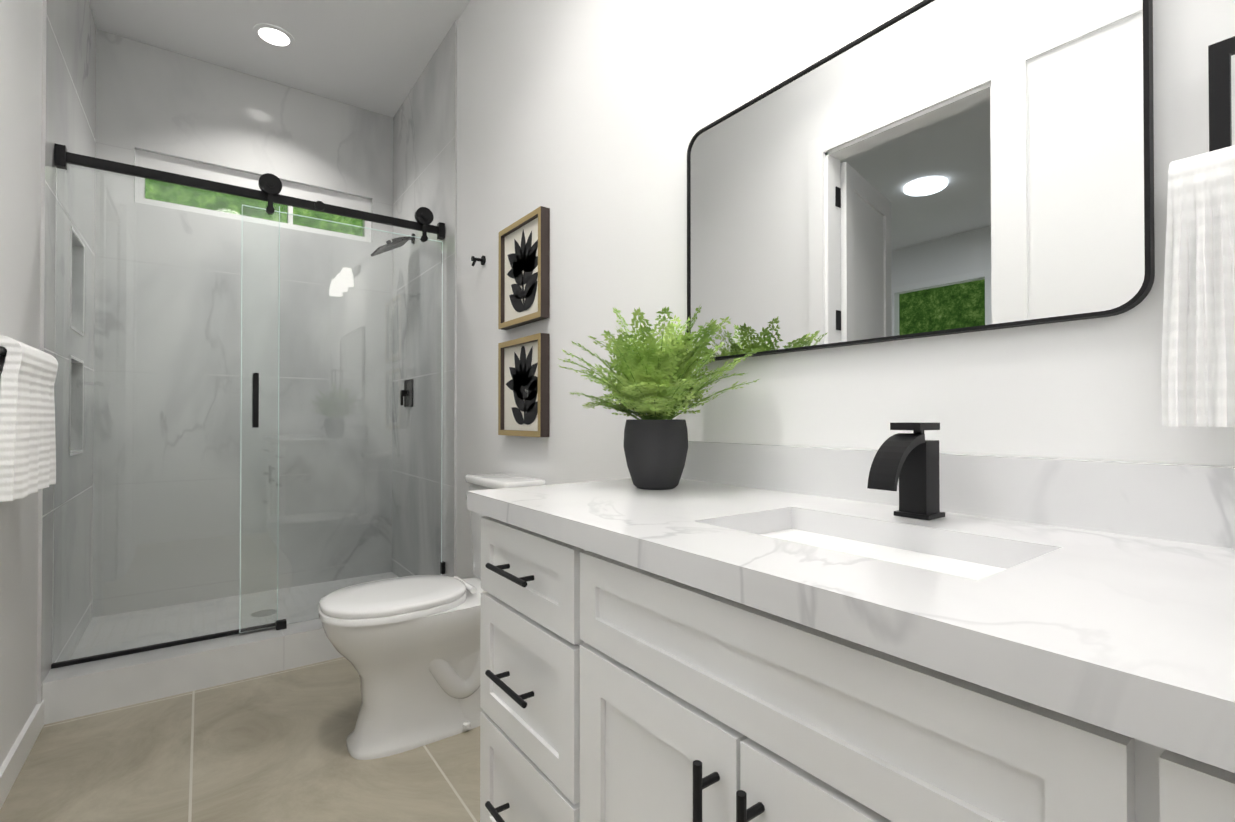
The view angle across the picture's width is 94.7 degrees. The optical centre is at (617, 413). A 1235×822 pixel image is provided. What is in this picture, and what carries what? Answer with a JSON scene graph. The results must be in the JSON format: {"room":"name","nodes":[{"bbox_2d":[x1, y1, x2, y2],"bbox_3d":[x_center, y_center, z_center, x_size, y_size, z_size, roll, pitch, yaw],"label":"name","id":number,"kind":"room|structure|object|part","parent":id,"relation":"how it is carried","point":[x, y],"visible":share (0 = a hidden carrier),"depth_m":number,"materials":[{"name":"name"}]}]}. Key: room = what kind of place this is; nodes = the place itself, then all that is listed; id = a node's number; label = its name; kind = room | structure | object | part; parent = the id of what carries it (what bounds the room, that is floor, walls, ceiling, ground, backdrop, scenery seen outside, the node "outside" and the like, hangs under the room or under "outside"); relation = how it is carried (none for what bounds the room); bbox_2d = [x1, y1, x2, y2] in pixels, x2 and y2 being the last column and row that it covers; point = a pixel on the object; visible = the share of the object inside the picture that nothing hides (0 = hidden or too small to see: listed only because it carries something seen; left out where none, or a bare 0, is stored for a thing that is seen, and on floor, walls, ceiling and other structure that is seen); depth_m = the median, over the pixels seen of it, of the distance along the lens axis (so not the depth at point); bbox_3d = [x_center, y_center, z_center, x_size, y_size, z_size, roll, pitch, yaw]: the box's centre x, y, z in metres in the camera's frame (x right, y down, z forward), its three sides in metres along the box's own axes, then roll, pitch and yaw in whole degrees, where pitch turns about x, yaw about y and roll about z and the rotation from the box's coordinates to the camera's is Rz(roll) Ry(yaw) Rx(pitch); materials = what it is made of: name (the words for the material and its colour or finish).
{"room":"bathroom","nodes":[
{"label":"bathroom","id":0,"kind":"room"},
{"bbox_2d":[0,0,42,766],"bbox_3d":[-1.758,-0.461,1.526,0.110,3.150,1.150,0,-1,-36],"label":"wall","id":1,"kind":"structure","parent":0,"point":[20,114],"depth_m":1.80,"materials":[{"name":"white paint"}]},
{"bbox_2d":[0,700,43,808],"bbox_3d":[-1.743,1.069,1.599,0.014,0.090,1.090,0,-1,-36],"label":"baseboard","id":2,"kind":"structure","parent":1,"relation":"attached to","point":[15,759],"depth_m":1.78,"materials":[{"name":"white"}]},
{"bbox_2d":[0,335,57,501],"bbox_3d":[-1.570,0.012,1.455,0.111,0.398,0.764,0,-1,-36],"label":"towel","id":3,"kind":"object","parent":1,"relation":"attached to","point":[28,373],"visible":1,"depth_m":1.44,"materials":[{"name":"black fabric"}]},
{"bbox_2d":[37,0,72,703],"bbox_3d":[-2.280,-0.456,2.172,0.210,3.150,0.510,0,-1,-36],"label":"wall tiles","id":4,"kind":"structure","parent":1,"relation":"attached to","point":[57,51],"depth_m":2.19,"materials":[{"name":"tile"}]},
{"bbox_2d":[69,358,70,452],"bbox_3d":[-2.341,-0.034,2.433,0.003,0.410,0.012,0,-1,-36],"label":"trim","id":5,"kind":"structure","parent":1,"relation":"attached to","point":[70,412],"depth_m":2.43,"materials":[{"name":"white tile"}]},
{"bbox_2d":[70,229,71,324],"bbox_3d":[-2.341,-0.584,2.438,0.003,0.410,0.012,0,-1,-36],"label":"trim","id":6,"kind":"structure","parent":1,"relation":"attached to","point":[71,285],"depth_m":2.43,"materials":[{"name":"white tile"}]},
{"bbox_2d":[68,450,81,659],"bbox_3d":[-2.522,0.647,2.495,0.210,0.950,0.310,0,-1,-36],"label":"wall tiles","id":7,"kind":"structure","parent":0,"point":[76,588],"depth_m":2.55,"materials":[{"name":"tile"}]},
{"bbox_2d":[69,450,82,455],"bbox_3d":[-2.436,0.178,2.561,0.003,0.012,0.334,0,-1,-36],"label":"trim","id":8,"kind":"structure","parent":7,"relation":"attached to","point":[74,453],"depth_m":2.53,"materials":[{"name":"white"}]},
{"bbox_2d":[70,329,82,362],"bbox_3d":[-2.522,-0.308,2.502,0.210,0.140,0.310,0,-1,-36],"label":"wall tiles","id":9,"kind":"structure","parent":0,"point":[73,336],"depth_m":2.56,"materials":[{"name":"tile"}]},
{"bbox_2d":[70,355,83,362],"bbox_3d":[-2.436,-0.244,2.565,0.003,0.012,0.334,0,-1,-36],"label":"trim","id":10,"kind":"structure","parent":9,"relation":"attached to","point":[77,359],"depth_m":2.56,"materials":[{"name":"white tile"}]},
{"bbox_2d":[70,325,83,336],"bbox_3d":[-2.436,-0.372,2.566,0.003,0.012,0.334,0,-1,-36],"label":"trim","id":11,"kind":"structure","parent":9,"relation":"attached to","point":[77,330],"depth_m":2.56,"materials":[{"name":"white tile"}]},
{"bbox_2d":[71,0,84,246],"bbox_3d":[-2.522,-1.408,2.511,0.210,1.240,0.310,0,-1,-36],"label":"wall tiles","id":12,"kind":"structure","parent":0,"point":[78,93],"depth_m":2.57,"materials":[{"name":"tile"}]},
{"bbox_2d":[71,226,84,246],"bbox_3d":[-2.436,-0.794,2.569,0.003,0.012,0.334,0,-1,-36],"label":"trim","id":13,"kind":"structure","parent":12,"relation":"attached to","point":[77,236],"depth_m":2.55,"materials":[{"name":"white"}]},
{"bbox_2d":[0,657,479,821],"bbox_3d":[-0.823,1.165,1.614,1.720,0.100,4.650,0,-1,-36],"label":"floor","id":14,"kind":"structure","parent":0,"point":[271,747],"depth_m":1.80,"materials":[{"name":"tile"}]},
{"bbox_2d":[43,619,343,724],"bbox_3d":[-1.501,1.047,2.544,1.520,0.150,0.150,0,-1,-36],"label":"curb","id":15,"kind":"object","parent":14,"relation":"on","point":[81,689],"visible":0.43,"depth_m":2.28,"materials":[{"name":"stone"}]},
{"bbox_2d":[51,143,444,668],"bbox_3d":[-1.531,-0.051,2.584,1.506,2.044,0.086,0,-1,-36],"label":"shower door","id":16,"kind":"structure","parent":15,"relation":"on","point":[270,185],"depth_m":2.50,"materials":[{"name":"clear glass"}]},
{"bbox_3d":[-1.602,-0.058,2.518,0.020,0.240,0.062,0,-1,-36],"label":"handle","id":17,"kind":"part","parent":16,"relation":"part of","materials":[{"name":"black metal"}]},
{"bbox_2d":[69,572,397,659],"bbox_3d":[-1.811,1.095,2.967,1.520,0.060,1.100,0,-1,-36],"label":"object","id":18,"kind":"structure","parent":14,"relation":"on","point":[305,602],"depth_m":2.97,"materials":[{"name":"stone"}]},
{"bbox_2d":[251,609,276,616],"bbox_3d":[-1.886,1.065,3.037,0.120,0.002,0.120,0,-1,-36],"label":"floor drain","id":19,"kind":"object","parent":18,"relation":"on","point":[264,612],"depth_m":3.04,"materials":[{"name":"silver metal"}]},
{"bbox_2d":[318,472,545,759],"bbox_3d":[-0.668,0.682,2.047,0.725,0.872,0.386,0,-1,-36],"label":"toilet","id":20,"kind":"object","parent":14,"relation":"on","point":[407,648],"visible":0.73,"depth_m":1.90,"materials":[{"name":"white ceramic"}]},
{"bbox_3d":[-0.769,0.651,1.973,0.475,0.021,0.376,0,-1,-36],"label":"seat","id":21,"kind":"part","parent":20,"relation":"part of","materials":[{"name":"white ceramic"}]},
{"bbox_3d":[-0.768,0.626,1.974,0.473,0.025,0.372,0,-1,-36],"label":"lid","id":22,"kind":"part","parent":20,"relation":"part of","materials":[{"name":"white ceramic"}]},
{"bbox_3d":[-0.441,0.474,2.215,0.152,0.379,0.368,0,-1,-36],"label":"tank","id":23,"kind":"part","parent":20,"relation":"part of","materials":[{"name":"white ceramic"}]},
{"bbox_3d":[-0.444,0.265,2.215,0.168,0.036,0.386,0,-1,-36],"label":"tank lid","id":24,"kind":"part","parent":20,"relation":"part of","materials":[{"name":"white ceramic"}]},
{"bbox_2d":[467,502,1234,821],"bbox_3d":[0.348,0.657,0.796,0.594,0.899,1.499,0,-1,-36],"label":"bathroom vanity","id":25,"kind":"object","parent":14,"relation":"on","point":[616,686],"depth_m":0.63,"materials":[{"name":"white wood"}]},
{"bbox_3d":[-0.200,0.775,1.073,0.038,0.010,0.160,0,-1,-36],"label":"handle","id":26,"kind":"part","parent":25,"relation":"part of","materials":[{"name":"black metal"}]},
{"bbox_3d":[-0.200,0.515,1.075,0.038,0.010,0.160,0,-1,-36],"label":"handle","id":27,"kind":"part","parent":25,"relation":"part of","materials":[{"name":"black metal"}]},
{"bbox_3d":[-0.200,0.303,1.077,0.038,0.010,0.160,0,-1,-36],"label":"handle","id":28,"kind":"part","parent":25,"relation":"part of","materials":[{"name":"black metal"}]},
{"bbox_3d":[-0.177,0.775,1.090,0.020,0.250,0.387,0,-1,-36],"label":"drawer","id":29,"kind":"part","parent":25,"relation":"part of","materials":[{"name":"white wood"}]},
{"bbox_3d":[-0.177,0.515,1.092,0.020,0.250,0.387,0,-1,-36],"label":"drawer","id":30,"kind":"part","parent":25,"relation":"part of","materials":[{"name":"white wood"}]},
{"bbox_3d":[-0.177,0.303,1.094,0.020,0.155,0.387,0,-1,-36],"label":"drawer","id":31,"kind":"part","parent":25,"relation":"part of","materials":[{"name":"white wood"}]},
{"bbox_3d":[0.045,0.678,0.787,0.020,0.610,0.333,0,-1,-36],"label":"door","id":32,"kind":"part","parent":25,"relation":"part of","materials":[{"name":"white wood"}]},
{"bbox_3d":[0.103,0.477,0.661,0.038,0.150,0.010,0,-1,-36],"label":"handle","id":33,"kind":"part","parent":25,"relation":"part of","materials":[{"name":"black metal"}]},
{"bbox_3d":[0.142,0.476,0.608,0.038,0.150,0.010,0,-1,-36],"label":"handle","id":34,"kind":"part","parent":25,"relation":"part of","materials":[{"name":"black metal"}]},
{"bbox_3d":[0.246,0.675,0.513,0.020,0.610,0.334,0,-1,-36],"label":"door","id":35,"kind":"part","parent":25,"relation":"part of","materials":[{"name":"white wood"}]},
{"bbox_2d":[467,478,1234,745],"bbox_3d":[0.353,0.188,0.807,0.577,0.039,1.536,0,-1,-36],"label":"countertop","id":36,"kind":"structure","parent":25,"relation":"on","point":[1139,625],"depth_m":0.57,"materials":[{"name":"white stone"}]},
{"bbox_2d":[557,306,760,489],"bbox_3d":[0.063,-0.046,1.328,0.390,0.434,0.500,0,-1,-36],"label":"plant","id":37,"kind":"object","parent":36,"relation":"on","point":[659,384],"visible":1,"depth_m":1.25,"materials":[{"name":"green plant"}]},
{"bbox_2d":[735,518,1026,577],"bbox_3d":[0.337,0.269,0.801,0.305,0.147,0.465,0,-1,-36],"label":"sink","id":38,"kind":"object","parent":36,"relation":"in","point":[933,555],"depth_m":0.86,"materials":[{"name":"white ceramic"}]},
{"bbox_2d":[863,422,946,517],"bbox_3d":[0.457,0.091,0.905,0.146,0.154,0.057,0,-1,-36],"label":"faucet","id":39,"kind":"object","parent":36,"relation":"on","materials":[{"name":"black metal"}]},
{"bbox_3d":[0.469,0.296,0.210,0.020,0.155,0.391,0,-1,-36],"label":"drawer","id":40,"kind":"part","parent":25,"relation":"part of","materials":[{"name":"white wood"}]},
{"bbox_2d":[92,29,392,617],"bbox_3d":[-2.217,-0.446,3.451,1.820,3.150,0.140,0,-1,-36],"label":"wall","id":41,"kind":"structure","parent":0,"point":[126,525],"depth_m":3.33,"materials":[{"name":"tile"}]},
{"bbox_2d":[82,364,83,449],"bbox_3d":[-2.531,-0.032,2.693,0.003,0.410,0.012,0,-1,-36],"label":"trim","id":42,"kind":"structure","parent":41,"relation":"attached to","point":[83,400],"depth_m":2.69,"materials":[{"name":"white"}]},
{"bbox_2d":[71,0,96,638],"bbox_3d":[-2.720,-0.451,2.774,0.210,3.150,0.360,0,-1,-36],"label":"wall tiles","id":43,"kind":"structure","parent":41,"relation":"attached to","point":[90,91],"depth_m":2.79,"materials":[{"name":"tile"}]},
{"bbox_2d":[83,247,84,332],"bbox_3d":[-2.531,-0.582,2.697,0.003,0.410,0.012,0,-1,-36],"label":"trim","id":44,"kind":"structure","parent":41,"relation":"attached to","point":[83,284],"depth_m":2.69,"materials":[{"name":"white tile"}]},
{"bbox_2d":[135,149,371,242],"bbox_3d":[-2.164,-1.290,3.490,1.215,0.300,0.070,0,-1,-36],"label":"window","id":45,"kind":"structure","parent":41,"relation":"in","point":[150,160],"depth_m":3.38,"materials":[{"name":"white"}]},
{"bbox_2d":[89,0,469,116],"bbox_3d":[-0.823,-2.085,1.641,1.720,0.100,4.650,0,-1,-36],"label":"ceiling","id":46,"kind":"structure","parent":0,"point":[373,55],"depth_m":3.05,"materials":[{"name":"white paint"}]},
{"bbox_2d":[253,24,294,47],"bbox_3d":[-1.838,-2.019,3.047,0.190,0.008,0.190,0,-1,-36],"label":"light","id":47,"kind":"object","parent":46,"relation":"attached to","point":[274,36],"depth_m":3.04,"materials":[{"name":"white plastic"}]},
{"bbox_2d":[456,0,1234,578],"bbox_3d":[0.179,-0.461,1.629,0.100,3.150,3.270,0,-1,-36],"label":"wall","id":48,"kind":"structure","parent":0,"point":[584,120],"depth_m":1.56,"materials":[{"name":"white paint"}]},
{"bbox_2d":[392,20,456,576],"bbox_3d":[-1.137,-0.446,3.422,0.110,3.150,1.180,0,-1,-36],"label":"wall tile","id":49,"kind":"structure","parent":48,"relation":"attached to","point":[425,145],"depth_m":3.27,"materials":[{"name":"tile"}]},
{"bbox_2d":[371,233,414,255],"bbox_3d":[-1.337,-1.024,3.418,0.230,0.154,0.200,0,-1,-36],"label":"shower head","id":50,"kind":"object","parent":49,"relation":"attached to","point":[405,239],"visible":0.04,"depth_m":3.39},
{"bbox_2d":[400,379,412,406],"bbox_3d":[-1.318,-0.125,3.529,0.052,0.170,0.170,0,-1,-36],"label":"shower valve","id":51,"kind":"object","parent":49,"relation":"attached to","point":[408,395],"depth_m":3.52,"materials":[{"name":"black metal"}]},
{"bbox_2d":[471,256,485,265],"bbox_3d":[-0.644,-0.703,2.621,0.059,0.056,0.044,0,-1,-36],"label":"robe hook","id":52,"kind":"object","parent":48,"relation":"attached to","point":[482,259],"visible":0.96,"depth_m":2.62,"materials":[{"name":"black metal"}]},
{"bbox_2d":[498,206,549,329],"bbox_3d":[-0.380,-0.564,2.275,0.038,0.412,0.372,0,-1,-36],"label":"framed artwork","id":53,"kind":"object","parent":48,"relation":"attached to","point":[524,275],"visible":1,"depth_m":2.25,"materials":[{"name":"black paper"}]},
{"bbox_2d":[498,333,549,436],"bbox_3d":[-0.380,-0.104,2.272,0.038,0.388,0.372,0,-1,-36],"label":"framed artwork","id":54,"kind":"object","parent":48,"relation":"attached to","point":[523,382],"visible":1,"depth_m":2.25,"materials":[{"name":"black paper"}]},
{"bbox_2d":[687,0,1154,360],"bbox_3d":[0.459,-0.434,1.140,0.022,0.595,0.906,0,-1,-36],"label":"mirror","id":55,"kind":"object","parent":48,"relation":"attached to","point":[926,168],"visible":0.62,"depth_m":0.99,"materials":[{"name":"white mirror"}]},
{"bbox_2d":[681,441,1234,545],"bbox_3d":[0.578,0.119,0.971,0.021,0.101,1.536,0,-1,-36],"label":"backsplash","id":56,"kind":"structure","parent":48,"relation":"attached to","point":[1188,503],"depth_m":0.86,"materials":[{"name":"white stone"}]},
{"bbox_2d":[1161,36,1234,426],"bbox_3d":[0.783,-0.227,0.653,0.230,0.485,0.073,0,-1,44],"label":"towel","id":57,"kind":"object","parent":48,"relation":"attached to","point":[1198,366],"visible":1,"depth_m":0.69,"materials":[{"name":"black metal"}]},
{"label":"outside","id":58,"kind":"structure","parent":0,"visible":0},
{"bbox_2d":[145,178,362,236],"bbox_3d":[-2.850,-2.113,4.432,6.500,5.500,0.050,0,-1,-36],"label":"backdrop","id":59,"kind":"structure","parent":58,"point":[232,207],"depth_m":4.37,"materials":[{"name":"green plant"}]}
]}

